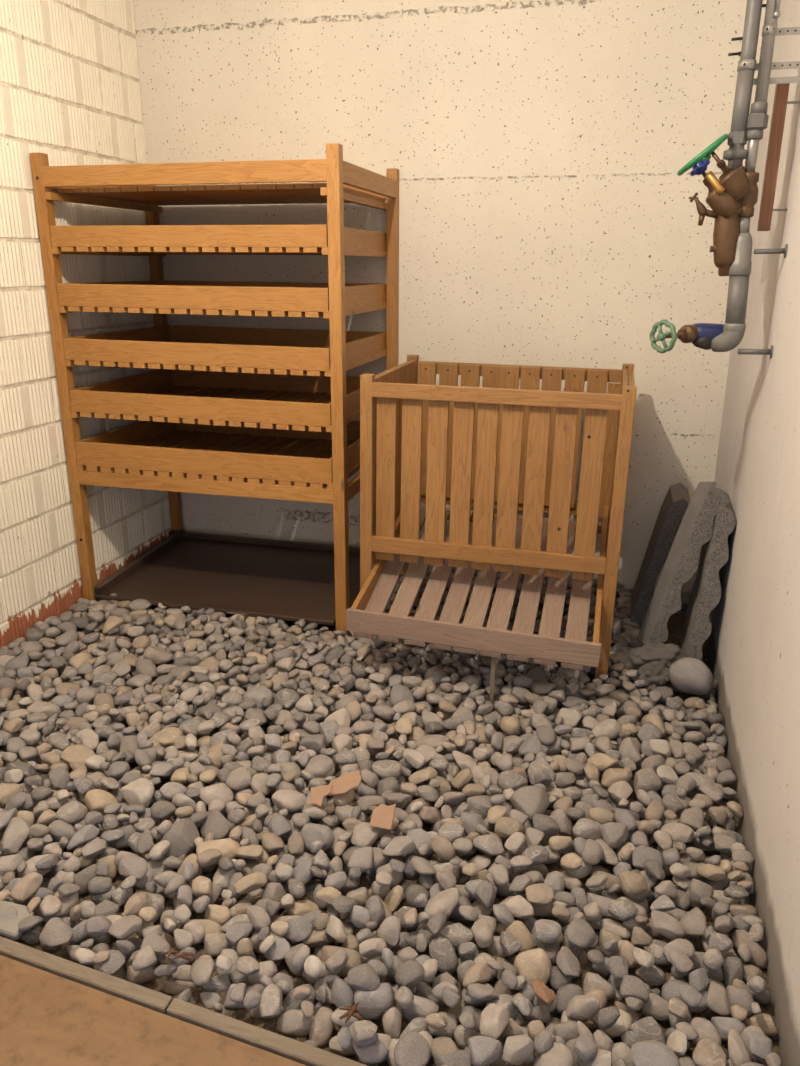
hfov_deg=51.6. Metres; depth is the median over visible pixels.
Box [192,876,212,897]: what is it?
pebble
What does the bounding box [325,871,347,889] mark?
pebble
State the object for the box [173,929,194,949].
pebble
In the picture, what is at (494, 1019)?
pebble
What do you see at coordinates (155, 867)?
pebble
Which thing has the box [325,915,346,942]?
pebble
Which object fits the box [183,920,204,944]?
pebble
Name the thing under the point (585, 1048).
pebble
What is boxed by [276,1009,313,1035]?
pebble
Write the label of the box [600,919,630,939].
pebble
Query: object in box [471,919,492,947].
pebble
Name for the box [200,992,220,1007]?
pebble
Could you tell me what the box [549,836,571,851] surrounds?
pebble
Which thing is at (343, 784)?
flake
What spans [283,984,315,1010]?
pebble
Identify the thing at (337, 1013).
pebble
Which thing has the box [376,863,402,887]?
pebble
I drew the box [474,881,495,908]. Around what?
pebble
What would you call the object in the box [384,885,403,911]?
pebble
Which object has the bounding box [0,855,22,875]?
pebble
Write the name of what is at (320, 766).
pebble
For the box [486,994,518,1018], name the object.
pebble
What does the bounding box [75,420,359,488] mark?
tray
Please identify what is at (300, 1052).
trim
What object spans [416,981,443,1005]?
pebble
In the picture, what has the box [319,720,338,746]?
pebble
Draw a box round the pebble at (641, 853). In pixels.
[632,845,663,869]
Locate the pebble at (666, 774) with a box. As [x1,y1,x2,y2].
[657,765,678,783]
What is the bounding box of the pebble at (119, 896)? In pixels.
[111,887,132,906]
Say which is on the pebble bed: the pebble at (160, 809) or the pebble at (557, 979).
the pebble at (557, 979)
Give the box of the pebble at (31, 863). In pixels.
[18,854,51,877]
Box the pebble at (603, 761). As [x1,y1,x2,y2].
[587,753,618,772]
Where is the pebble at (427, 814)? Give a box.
[416,806,441,822]
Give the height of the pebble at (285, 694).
0.072 m
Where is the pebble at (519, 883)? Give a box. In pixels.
[509,875,533,891]
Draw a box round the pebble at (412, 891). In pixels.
[405,884,429,910]
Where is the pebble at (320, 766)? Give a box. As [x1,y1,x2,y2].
[304,755,334,781]
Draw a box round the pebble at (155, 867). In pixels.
[147,856,174,877]
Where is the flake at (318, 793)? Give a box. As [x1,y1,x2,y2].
[305,784,332,806]
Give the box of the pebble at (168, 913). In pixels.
[160,910,188,933]
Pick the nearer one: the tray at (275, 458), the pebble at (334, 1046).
the pebble at (334, 1046)
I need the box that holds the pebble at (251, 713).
[244,708,268,726]
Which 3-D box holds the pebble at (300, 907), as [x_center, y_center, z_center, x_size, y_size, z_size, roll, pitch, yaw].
[-0.260,1.025,2.237,0.085,0.071,0.060,-2,18,-8]
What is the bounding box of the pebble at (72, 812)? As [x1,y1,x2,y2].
[56,801,87,824]
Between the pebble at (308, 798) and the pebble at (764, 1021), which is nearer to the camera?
the pebble at (764, 1021)
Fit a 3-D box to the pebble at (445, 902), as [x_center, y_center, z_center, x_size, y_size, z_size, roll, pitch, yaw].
[0.109,0.981,2.179,0.101,0.068,0.075,-16,24,-41]
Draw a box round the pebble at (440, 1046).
[431,1037,458,1065]
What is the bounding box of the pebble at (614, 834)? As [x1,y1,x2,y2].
[599,822,628,848]
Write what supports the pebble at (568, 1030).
on the pebble bed
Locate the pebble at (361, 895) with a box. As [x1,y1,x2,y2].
[346,887,368,906]
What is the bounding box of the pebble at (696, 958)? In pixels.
[689,951,722,980]
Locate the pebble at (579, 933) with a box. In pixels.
[565,918,595,948]
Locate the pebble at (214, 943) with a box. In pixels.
[204,932,230,956]
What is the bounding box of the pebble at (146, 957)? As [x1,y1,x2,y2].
[132,945,156,970]
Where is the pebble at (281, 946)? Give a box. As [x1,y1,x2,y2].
[259,932,290,960]
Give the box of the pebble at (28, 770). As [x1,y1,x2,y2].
[8,761,36,781]
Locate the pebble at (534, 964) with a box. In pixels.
[513,948,551,984]
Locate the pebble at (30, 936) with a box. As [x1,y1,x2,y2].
[19,930,40,943]
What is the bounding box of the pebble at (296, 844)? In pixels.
[288,834,304,855]
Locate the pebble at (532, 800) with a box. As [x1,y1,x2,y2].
[510,785,549,824]
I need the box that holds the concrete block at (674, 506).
[631,483,689,624]
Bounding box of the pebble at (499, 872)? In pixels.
[491,864,508,885]
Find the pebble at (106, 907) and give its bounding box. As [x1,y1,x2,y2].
[93,899,119,916]
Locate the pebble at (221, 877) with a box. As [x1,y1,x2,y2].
[213,859,238,891]
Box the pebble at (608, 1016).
[597,1006,619,1029]
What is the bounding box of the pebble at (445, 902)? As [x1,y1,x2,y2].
[424,888,459,917]
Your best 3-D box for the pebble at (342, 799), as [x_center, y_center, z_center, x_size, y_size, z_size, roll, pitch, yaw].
[-0.177,0.835,2.618,0.055,0.051,0.087,13,22,34]
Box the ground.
[0,599,782,1065]
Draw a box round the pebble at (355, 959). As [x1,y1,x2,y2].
[321,945,364,976]
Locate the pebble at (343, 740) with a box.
[332,733,352,754]
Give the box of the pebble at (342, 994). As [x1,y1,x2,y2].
[331,977,354,1007]
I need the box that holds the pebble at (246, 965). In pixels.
[237,956,259,975]
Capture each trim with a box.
[0,936,171,1014]
[167,998,367,1065]
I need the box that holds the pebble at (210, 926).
[184,919,221,942]
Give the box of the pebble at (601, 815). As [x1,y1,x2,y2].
[589,807,615,824]
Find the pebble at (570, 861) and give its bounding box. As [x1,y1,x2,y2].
[560,853,582,870]
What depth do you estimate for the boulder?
3.26 m
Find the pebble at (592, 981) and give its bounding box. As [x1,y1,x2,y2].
[582,972,614,999]
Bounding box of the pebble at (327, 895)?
[316,887,341,904]
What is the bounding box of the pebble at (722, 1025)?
[711,1017,745,1041]
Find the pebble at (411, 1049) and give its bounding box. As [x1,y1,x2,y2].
[394,1032,428,1065]
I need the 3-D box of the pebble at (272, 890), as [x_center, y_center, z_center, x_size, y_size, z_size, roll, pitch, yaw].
[-0.343,0.994,2.254,0.062,0.073,0.063,10,20,28]
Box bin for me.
[346,355,636,703]
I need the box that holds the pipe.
[649,0,799,358]
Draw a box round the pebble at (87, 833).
[66,824,98,850]
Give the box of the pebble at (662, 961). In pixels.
[642,939,671,964]
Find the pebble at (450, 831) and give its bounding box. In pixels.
[438,822,463,842]
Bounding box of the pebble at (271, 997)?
[260,984,282,1016]
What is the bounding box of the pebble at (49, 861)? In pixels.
[35,853,58,869]
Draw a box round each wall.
[0,0,170,648]
[133,0,766,594]
[705,0,799,1065]
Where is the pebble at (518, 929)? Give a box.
[506,920,535,953]
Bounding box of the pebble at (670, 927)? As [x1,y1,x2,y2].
[651,910,685,939]
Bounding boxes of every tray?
[50,224,385,254]
[57,280,385,317]
[63,325,385,375]
[69,369,359,431]
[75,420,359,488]
[94,530,382,625]
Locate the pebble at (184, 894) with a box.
[177,885,192,906]
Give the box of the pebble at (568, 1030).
[552,1021,578,1042]
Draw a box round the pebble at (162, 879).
[153,871,178,887]
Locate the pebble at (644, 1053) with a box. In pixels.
[631,1041,679,1065]
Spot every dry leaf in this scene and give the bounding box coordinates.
[162,947,193,961]
[339,1001,363,1022]
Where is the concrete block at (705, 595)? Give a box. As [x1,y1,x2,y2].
[680,488,735,659]
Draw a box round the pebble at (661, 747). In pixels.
[649,739,670,758]
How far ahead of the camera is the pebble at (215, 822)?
2.48 m
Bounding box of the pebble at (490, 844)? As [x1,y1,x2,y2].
[473,834,504,855]
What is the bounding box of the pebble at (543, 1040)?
[534,1030,552,1053]
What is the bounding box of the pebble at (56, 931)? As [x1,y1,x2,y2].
[39,917,72,946]
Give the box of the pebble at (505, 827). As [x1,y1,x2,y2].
[494,817,523,838]
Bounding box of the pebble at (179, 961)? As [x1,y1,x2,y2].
[171,947,195,966]
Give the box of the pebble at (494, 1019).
[480,1003,509,1038]
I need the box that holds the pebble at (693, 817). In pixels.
[679,806,703,829]
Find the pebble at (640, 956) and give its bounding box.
[632,947,654,967]
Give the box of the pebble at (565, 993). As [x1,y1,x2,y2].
[556,984,583,1013]
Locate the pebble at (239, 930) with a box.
[225,921,252,945]
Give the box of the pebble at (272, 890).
[262,882,285,911]
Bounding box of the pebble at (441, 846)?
[431,835,454,860]
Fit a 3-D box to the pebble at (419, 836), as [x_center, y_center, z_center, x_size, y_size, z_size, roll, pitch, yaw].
[0.056,0.910,2.432,0.089,0.056,0.063,-1,18,-4]
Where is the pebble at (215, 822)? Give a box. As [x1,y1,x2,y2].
[200,809,230,841]
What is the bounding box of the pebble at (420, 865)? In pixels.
[411,856,436,875]
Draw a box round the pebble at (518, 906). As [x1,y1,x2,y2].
[504,895,533,918]
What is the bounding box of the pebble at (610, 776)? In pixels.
[601,768,630,787]
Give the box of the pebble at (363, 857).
[347,847,373,872]
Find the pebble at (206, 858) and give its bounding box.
[197,848,222,866]
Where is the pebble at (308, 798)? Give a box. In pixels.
[302,793,326,821]
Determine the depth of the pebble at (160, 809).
2.54 m
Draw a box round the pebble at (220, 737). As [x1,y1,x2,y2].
[210,729,237,745]
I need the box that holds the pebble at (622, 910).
[608,899,637,920]
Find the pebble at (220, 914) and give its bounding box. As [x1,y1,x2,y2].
[204,904,230,925]
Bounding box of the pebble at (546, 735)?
[536,725,555,745]
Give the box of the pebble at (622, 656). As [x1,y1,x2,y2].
[613,651,632,669]
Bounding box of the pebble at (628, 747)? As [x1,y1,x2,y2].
[619,737,640,763]
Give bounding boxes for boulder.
[669,657,713,694]
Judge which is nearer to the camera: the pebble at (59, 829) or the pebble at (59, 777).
the pebble at (59, 829)
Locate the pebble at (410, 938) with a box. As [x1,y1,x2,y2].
[403,930,437,948]
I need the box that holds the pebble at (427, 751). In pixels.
[414,745,438,766]
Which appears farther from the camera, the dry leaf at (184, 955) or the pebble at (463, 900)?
the pebble at (463, 900)
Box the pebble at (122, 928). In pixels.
[108,915,141,938]
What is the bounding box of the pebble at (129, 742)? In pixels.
[120,735,141,762]
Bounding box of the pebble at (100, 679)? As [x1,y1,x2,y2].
[92,670,117,686]
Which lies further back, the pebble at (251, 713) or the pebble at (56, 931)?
the pebble at (251, 713)
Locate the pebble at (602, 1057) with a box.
[576,1049,611,1065]
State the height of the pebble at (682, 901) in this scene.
0.036 m
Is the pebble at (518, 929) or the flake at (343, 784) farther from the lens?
the flake at (343, 784)
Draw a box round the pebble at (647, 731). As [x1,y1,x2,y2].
[637,724,660,741]
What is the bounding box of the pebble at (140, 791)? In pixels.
[120,778,154,807]
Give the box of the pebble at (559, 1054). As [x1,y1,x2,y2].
[539,1042,573,1065]
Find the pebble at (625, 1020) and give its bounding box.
[591,1009,633,1037]
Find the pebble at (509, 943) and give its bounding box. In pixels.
[500,931,521,955]
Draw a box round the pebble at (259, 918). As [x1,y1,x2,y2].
[246,905,270,930]
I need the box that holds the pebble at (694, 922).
[680,907,706,936]
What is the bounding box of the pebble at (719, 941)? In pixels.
[708,932,732,951]
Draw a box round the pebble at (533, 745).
[518,735,543,755]
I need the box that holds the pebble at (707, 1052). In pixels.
[692,1038,726,1065]
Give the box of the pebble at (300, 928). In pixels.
[284,917,311,942]
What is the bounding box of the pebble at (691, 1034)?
[676,1022,698,1039]
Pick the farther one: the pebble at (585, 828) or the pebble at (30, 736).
the pebble at (30, 736)
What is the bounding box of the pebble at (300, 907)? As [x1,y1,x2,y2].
[288,900,318,915]
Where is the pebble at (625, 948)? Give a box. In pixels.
[616,940,637,967]
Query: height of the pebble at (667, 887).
0.044 m
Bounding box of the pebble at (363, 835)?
[351,822,378,847]
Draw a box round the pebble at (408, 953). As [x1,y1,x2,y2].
[396,946,418,962]
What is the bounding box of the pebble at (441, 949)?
[429,937,458,974]
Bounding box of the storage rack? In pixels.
[29,143,398,638]
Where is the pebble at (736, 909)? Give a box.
[730,903,758,916]
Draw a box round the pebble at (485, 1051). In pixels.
[468,1036,502,1065]
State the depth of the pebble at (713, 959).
2.01 m
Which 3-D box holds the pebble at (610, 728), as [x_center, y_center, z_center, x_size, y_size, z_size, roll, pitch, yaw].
[0.750,0.722,3.009,0.109,0.086,0.078,0,18,-2]
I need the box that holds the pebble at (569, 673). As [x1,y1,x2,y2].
[556,667,585,683]
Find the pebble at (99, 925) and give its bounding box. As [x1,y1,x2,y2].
[84,915,111,936]
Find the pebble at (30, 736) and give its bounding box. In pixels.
[19,728,40,745]
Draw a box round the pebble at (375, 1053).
[353,1038,388,1065]
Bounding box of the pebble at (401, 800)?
[384,793,412,808]
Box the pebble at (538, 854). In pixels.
[522,845,548,863]
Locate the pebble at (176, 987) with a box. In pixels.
[163,980,196,994]
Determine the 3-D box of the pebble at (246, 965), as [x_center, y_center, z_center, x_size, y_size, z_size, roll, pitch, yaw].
[-0.364,1.037,1.980,0.062,0.040,0.052,14,22,36]
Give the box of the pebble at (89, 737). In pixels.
[76,728,99,751]
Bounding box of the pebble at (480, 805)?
[466,796,494,819]
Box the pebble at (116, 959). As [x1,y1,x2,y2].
[93,950,124,974]
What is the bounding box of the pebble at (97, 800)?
[84,789,117,815]
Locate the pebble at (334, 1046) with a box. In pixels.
[329,1035,354,1056]
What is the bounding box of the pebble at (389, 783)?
[377,777,399,795]
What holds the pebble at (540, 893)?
on the pebble bed
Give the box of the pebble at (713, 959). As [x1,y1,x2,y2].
[703,948,723,970]
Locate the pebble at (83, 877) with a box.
[74,864,96,895]
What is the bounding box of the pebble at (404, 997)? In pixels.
[395,986,413,1008]
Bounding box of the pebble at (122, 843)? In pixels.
[107,824,135,849]
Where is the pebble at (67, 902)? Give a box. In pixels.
[37,891,78,922]
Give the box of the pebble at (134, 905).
[124,895,142,915]
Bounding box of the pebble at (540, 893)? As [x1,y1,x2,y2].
[526,883,553,904]
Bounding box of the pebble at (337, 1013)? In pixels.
[331,1007,358,1026]
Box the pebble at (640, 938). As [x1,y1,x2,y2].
[631,927,652,947]
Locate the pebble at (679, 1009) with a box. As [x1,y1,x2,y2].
[668,997,688,1019]
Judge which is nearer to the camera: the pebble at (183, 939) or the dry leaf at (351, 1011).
the dry leaf at (351, 1011)
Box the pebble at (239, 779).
[226,767,251,790]
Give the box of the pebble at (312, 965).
[304,955,321,977]
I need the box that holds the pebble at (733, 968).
[723,955,743,986]
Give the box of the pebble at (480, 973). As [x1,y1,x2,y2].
[463,962,491,988]
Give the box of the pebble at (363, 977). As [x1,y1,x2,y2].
[347,963,379,990]
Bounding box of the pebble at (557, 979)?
[549,966,572,991]
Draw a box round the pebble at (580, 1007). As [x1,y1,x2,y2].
[566,995,599,1020]
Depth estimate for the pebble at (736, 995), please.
1.92 m
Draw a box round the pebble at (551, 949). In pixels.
[538,941,559,964]
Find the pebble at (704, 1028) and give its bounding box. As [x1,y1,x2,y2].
[688,1017,721,1046]
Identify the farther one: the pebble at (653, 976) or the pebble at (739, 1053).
the pebble at (653, 976)
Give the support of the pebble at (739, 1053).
on the pebble bed
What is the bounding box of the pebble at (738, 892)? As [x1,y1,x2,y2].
[723,885,748,899]
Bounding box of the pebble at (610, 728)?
[591,719,620,739]
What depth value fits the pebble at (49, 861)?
2.29 m
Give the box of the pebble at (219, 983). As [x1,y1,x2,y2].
[203,974,230,991]
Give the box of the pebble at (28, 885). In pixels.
[10,872,42,903]
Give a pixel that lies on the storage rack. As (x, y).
(345, 182)
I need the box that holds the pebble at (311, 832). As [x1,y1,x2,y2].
[300,823,333,851]
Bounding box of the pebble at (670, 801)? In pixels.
[662,793,684,813]
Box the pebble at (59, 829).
[48,820,76,841]
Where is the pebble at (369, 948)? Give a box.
[359,938,386,957]
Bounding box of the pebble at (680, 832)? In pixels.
[661,822,693,842]
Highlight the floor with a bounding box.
[0,955,306,1065]
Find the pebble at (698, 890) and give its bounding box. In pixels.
[689,879,713,903]
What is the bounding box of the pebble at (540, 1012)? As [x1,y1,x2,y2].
[525,1005,550,1022]
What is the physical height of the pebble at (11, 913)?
0.045 m
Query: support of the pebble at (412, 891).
on the ground
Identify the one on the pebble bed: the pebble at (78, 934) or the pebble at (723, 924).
the pebble at (723, 924)
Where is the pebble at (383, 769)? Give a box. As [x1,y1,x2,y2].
[371,760,401,778]
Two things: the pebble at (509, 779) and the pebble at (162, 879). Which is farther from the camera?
the pebble at (509, 779)
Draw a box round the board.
[757,83,799,230]
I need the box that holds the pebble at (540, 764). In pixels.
[528,757,554,784]
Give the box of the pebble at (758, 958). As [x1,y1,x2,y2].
[732,929,767,968]
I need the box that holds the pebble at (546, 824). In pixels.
[533,814,559,835]
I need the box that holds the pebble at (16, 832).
[0,817,29,854]
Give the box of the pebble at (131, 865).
[119,855,147,880]
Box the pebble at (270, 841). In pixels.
[262,833,284,850]
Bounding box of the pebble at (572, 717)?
[555,708,581,727]
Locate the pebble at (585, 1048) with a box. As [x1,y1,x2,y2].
[574,1034,596,1061]
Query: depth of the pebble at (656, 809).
2.55 m
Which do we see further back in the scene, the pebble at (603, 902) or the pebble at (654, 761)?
the pebble at (654, 761)
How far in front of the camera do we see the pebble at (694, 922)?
2.12 m
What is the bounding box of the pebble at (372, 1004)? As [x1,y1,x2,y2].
[354,984,392,1019]
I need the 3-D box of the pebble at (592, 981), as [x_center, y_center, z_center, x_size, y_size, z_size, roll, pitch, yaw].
[0.479,1.095,1.989,0.077,0.063,0.059,8,20,23]
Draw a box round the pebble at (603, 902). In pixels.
[587,893,617,919]
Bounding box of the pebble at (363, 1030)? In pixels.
[353,1020,376,1042]
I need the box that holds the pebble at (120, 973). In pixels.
[112,965,124,979]
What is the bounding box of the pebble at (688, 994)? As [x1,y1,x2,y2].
[679,985,701,1006]
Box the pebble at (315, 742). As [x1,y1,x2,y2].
[299,734,326,754]
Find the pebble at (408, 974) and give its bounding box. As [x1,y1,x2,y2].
[395,960,423,988]
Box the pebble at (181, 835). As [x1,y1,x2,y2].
[161,819,199,857]
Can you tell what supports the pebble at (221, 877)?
on the ground
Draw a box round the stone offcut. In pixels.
[0,900,34,939]
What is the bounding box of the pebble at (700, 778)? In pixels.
[685,772,714,792]
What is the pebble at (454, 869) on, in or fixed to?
on the ground
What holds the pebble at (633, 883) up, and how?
on the pebble bed
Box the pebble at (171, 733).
[149,727,183,749]
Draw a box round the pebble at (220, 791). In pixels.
[200,783,233,805]
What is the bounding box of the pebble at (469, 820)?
[460,812,485,835]
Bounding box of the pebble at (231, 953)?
[217,949,239,978]
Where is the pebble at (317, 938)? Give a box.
[303,928,333,947]
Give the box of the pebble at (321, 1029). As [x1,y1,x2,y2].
[309,1007,333,1047]
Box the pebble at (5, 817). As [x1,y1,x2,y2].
[0,808,16,831]
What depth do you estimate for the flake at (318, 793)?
2.54 m
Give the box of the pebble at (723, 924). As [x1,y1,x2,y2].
[714,915,733,933]
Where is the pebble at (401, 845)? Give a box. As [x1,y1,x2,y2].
[382,836,415,855]
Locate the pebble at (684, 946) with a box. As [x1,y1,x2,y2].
[663,938,694,962]
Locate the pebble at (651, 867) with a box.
[643,859,664,879]
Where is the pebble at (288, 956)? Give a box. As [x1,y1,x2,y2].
[284,943,304,975]
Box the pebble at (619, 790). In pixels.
[607,781,632,802]
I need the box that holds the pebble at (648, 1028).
[628,1016,666,1044]
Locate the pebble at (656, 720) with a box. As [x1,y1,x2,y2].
[641,713,666,738]
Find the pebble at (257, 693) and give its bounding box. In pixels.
[242,685,273,710]
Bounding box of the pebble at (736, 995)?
[726,985,753,1015]
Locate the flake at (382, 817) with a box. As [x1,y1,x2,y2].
[370,804,395,829]
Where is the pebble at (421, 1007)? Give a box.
[401,995,438,1020]
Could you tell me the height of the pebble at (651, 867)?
0.039 m
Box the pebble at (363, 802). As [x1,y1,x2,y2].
[355,795,385,813]
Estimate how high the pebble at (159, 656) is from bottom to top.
0.074 m
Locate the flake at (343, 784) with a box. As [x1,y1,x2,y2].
[328,770,360,795]
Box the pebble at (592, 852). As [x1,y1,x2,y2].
[581,839,603,864]
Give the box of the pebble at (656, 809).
[644,800,665,820]
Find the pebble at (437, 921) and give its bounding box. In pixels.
[426,912,445,934]
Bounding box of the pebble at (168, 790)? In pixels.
[159,782,186,799]
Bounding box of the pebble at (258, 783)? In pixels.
[250,773,270,795]
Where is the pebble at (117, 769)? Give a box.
[107,761,129,778]
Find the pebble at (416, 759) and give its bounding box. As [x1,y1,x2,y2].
[403,749,425,769]
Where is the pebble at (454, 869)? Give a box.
[431,862,459,885]
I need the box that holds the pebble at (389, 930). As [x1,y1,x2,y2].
[377,916,400,946]
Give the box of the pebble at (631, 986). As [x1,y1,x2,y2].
[620,975,648,1003]
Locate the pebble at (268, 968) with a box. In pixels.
[248,960,276,984]
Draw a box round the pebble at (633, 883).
[619,871,647,894]
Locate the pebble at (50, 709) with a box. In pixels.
[26,702,60,718]
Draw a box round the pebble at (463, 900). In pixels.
[450,895,472,921]
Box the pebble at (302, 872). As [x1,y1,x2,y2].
[291,859,314,884]
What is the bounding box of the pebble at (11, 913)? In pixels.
[0,906,17,920]
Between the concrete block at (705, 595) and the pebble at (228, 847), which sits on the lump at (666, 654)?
the concrete block at (705, 595)
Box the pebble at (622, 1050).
[611,1042,634,1065]
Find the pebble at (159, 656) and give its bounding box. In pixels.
[143,646,171,664]
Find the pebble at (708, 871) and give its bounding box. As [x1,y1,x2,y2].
[696,864,725,880]
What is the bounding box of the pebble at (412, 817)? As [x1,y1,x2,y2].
[394,813,422,836]
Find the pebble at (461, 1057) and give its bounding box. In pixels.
[438,1050,472,1065]
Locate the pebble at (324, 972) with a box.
[302,962,330,985]
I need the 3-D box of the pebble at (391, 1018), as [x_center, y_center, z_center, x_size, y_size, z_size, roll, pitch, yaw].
[-0.019,1.110,1.882,0.046,0.051,0.058,-1,18,-3]
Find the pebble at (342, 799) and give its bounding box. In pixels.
[333,789,354,806]
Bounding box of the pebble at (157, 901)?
[146,894,164,922]
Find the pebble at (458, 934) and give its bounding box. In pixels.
[437,923,474,949]
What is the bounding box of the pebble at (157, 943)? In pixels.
[140,934,170,960]
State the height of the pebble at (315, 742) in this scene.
0.075 m
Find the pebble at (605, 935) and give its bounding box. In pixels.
[599,929,621,957]
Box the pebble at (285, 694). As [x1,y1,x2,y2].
[274,688,298,709]
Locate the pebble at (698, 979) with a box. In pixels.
[689,968,707,991]
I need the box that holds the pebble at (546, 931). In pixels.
[535,919,561,942]
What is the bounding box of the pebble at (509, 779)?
[497,770,527,791]
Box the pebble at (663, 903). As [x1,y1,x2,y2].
[650,895,675,911]
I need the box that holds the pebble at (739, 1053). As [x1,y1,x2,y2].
[728,1029,751,1065]
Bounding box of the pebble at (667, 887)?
[654,880,676,898]
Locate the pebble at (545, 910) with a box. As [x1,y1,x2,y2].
[525,897,552,916]
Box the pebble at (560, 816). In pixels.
[550,809,572,836]
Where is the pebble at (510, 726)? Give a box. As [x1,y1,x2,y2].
[501,716,520,735]
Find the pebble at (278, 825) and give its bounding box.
[268,813,291,836]
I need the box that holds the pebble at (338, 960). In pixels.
[325,949,348,974]
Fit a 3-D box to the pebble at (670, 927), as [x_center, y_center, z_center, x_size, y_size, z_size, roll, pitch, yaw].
[0.684,1.002,2.112,0.087,0.048,0.063,6,19,18]
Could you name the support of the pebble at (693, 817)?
on the pebble bed
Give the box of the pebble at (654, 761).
[641,755,664,772]
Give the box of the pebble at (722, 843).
[714,834,737,854]
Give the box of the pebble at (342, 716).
[324,708,350,726]
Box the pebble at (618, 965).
[608,956,627,978]
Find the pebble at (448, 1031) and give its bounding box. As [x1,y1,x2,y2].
[428,1012,456,1037]
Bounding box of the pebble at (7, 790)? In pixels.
[0,783,23,807]
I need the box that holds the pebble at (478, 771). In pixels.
[471,765,498,795]
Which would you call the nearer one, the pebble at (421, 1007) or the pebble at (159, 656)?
the pebble at (421, 1007)
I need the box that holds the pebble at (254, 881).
[234,872,266,893]
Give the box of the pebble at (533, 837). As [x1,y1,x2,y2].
[525,828,544,846]
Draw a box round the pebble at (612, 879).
[591,871,622,892]
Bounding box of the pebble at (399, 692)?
[390,684,414,705]
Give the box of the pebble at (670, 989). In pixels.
[661,980,707,1012]
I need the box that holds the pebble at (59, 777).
[49,766,72,788]
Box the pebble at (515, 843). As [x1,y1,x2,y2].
[504,832,525,853]
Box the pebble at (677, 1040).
[666,1030,686,1056]
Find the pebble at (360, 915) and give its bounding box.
[351,905,369,928]
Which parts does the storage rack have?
post, rail, post, rail, rail, rail, post, rail, rail, post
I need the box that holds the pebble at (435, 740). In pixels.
[417,734,448,752]
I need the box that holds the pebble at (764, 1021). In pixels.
[743,1013,776,1035]
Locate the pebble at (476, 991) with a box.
[467,983,498,1000]
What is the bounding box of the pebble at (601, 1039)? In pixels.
[592,1030,613,1052]
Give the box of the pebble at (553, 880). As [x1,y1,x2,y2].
[544,873,561,902]
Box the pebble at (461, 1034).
[454,1025,478,1048]
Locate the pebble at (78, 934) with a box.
[69,919,87,943]
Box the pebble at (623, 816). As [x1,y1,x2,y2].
[614,809,636,832]
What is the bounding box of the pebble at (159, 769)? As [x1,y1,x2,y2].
[149,763,173,776]
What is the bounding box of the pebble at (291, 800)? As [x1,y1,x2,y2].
[272,789,305,812]
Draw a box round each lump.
[627,641,684,668]
[636,661,669,690]
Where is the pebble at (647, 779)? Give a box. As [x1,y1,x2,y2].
[633,767,660,792]
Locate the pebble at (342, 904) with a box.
[332,896,356,912]
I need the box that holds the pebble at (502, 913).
[493,904,513,925]
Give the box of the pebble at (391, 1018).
[382,1006,401,1038]
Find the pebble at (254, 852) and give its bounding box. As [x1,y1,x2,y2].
[235,844,262,859]
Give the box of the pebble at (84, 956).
[74,948,95,965]
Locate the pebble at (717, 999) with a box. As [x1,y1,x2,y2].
[704,981,731,1015]
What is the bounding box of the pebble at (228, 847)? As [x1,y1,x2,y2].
[196,838,240,865]
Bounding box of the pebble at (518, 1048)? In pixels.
[502,1034,533,1064]
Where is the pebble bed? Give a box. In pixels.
[0,566,781,1065]
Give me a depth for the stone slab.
3.38 m
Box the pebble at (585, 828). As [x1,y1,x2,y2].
[572,818,602,839]
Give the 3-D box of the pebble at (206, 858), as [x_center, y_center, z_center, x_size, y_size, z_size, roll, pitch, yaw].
[-0.539,0.918,2.342,0.070,0.044,0.054,-11,21,-32]
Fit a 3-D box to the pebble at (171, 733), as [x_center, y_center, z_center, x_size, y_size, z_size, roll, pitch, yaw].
[-0.838,0.746,2.970,0.110,0.079,0.126,9,22,27]
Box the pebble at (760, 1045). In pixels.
[747,1030,772,1059]
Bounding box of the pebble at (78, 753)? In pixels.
[60,744,95,772]
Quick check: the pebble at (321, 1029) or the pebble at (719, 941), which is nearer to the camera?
the pebble at (321, 1029)
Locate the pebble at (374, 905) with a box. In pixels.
[365,896,385,926]
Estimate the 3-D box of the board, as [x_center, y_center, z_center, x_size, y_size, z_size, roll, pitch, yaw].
[1.240,-1.224,2.693,0.086,0.453,0.050,5,19,14]
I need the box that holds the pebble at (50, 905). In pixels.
[40,895,61,916]
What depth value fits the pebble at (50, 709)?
3.11 m
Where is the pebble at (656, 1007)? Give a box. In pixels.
[641,993,669,1020]
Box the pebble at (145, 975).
[127,965,155,984]
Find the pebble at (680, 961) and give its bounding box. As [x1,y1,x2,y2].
[670,951,692,972]
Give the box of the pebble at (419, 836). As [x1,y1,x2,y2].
[406,829,432,855]
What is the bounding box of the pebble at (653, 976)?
[635,964,664,986]
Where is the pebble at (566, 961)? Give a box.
[556,949,579,976]
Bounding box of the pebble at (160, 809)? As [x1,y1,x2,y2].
[150,801,175,818]
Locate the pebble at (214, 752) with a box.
[208,743,223,769]
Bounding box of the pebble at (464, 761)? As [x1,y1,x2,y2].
[452,750,476,769]
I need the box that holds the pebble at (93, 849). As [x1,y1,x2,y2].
[81,839,106,859]
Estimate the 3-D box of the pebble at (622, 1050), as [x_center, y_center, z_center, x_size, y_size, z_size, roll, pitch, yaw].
[0.482,1.152,1.815,0.073,0.054,0.057,2,18,5]
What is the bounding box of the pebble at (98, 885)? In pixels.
[88,876,111,895]
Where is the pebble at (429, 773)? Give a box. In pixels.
[408,767,437,784]
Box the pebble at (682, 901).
[670,889,690,909]
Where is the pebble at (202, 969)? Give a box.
[190,958,213,985]
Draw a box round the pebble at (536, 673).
[526,666,551,681]
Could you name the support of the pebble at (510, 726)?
on the pebble bed
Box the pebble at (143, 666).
[136,659,157,679]
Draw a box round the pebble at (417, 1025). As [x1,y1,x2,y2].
[399,1017,427,1037]

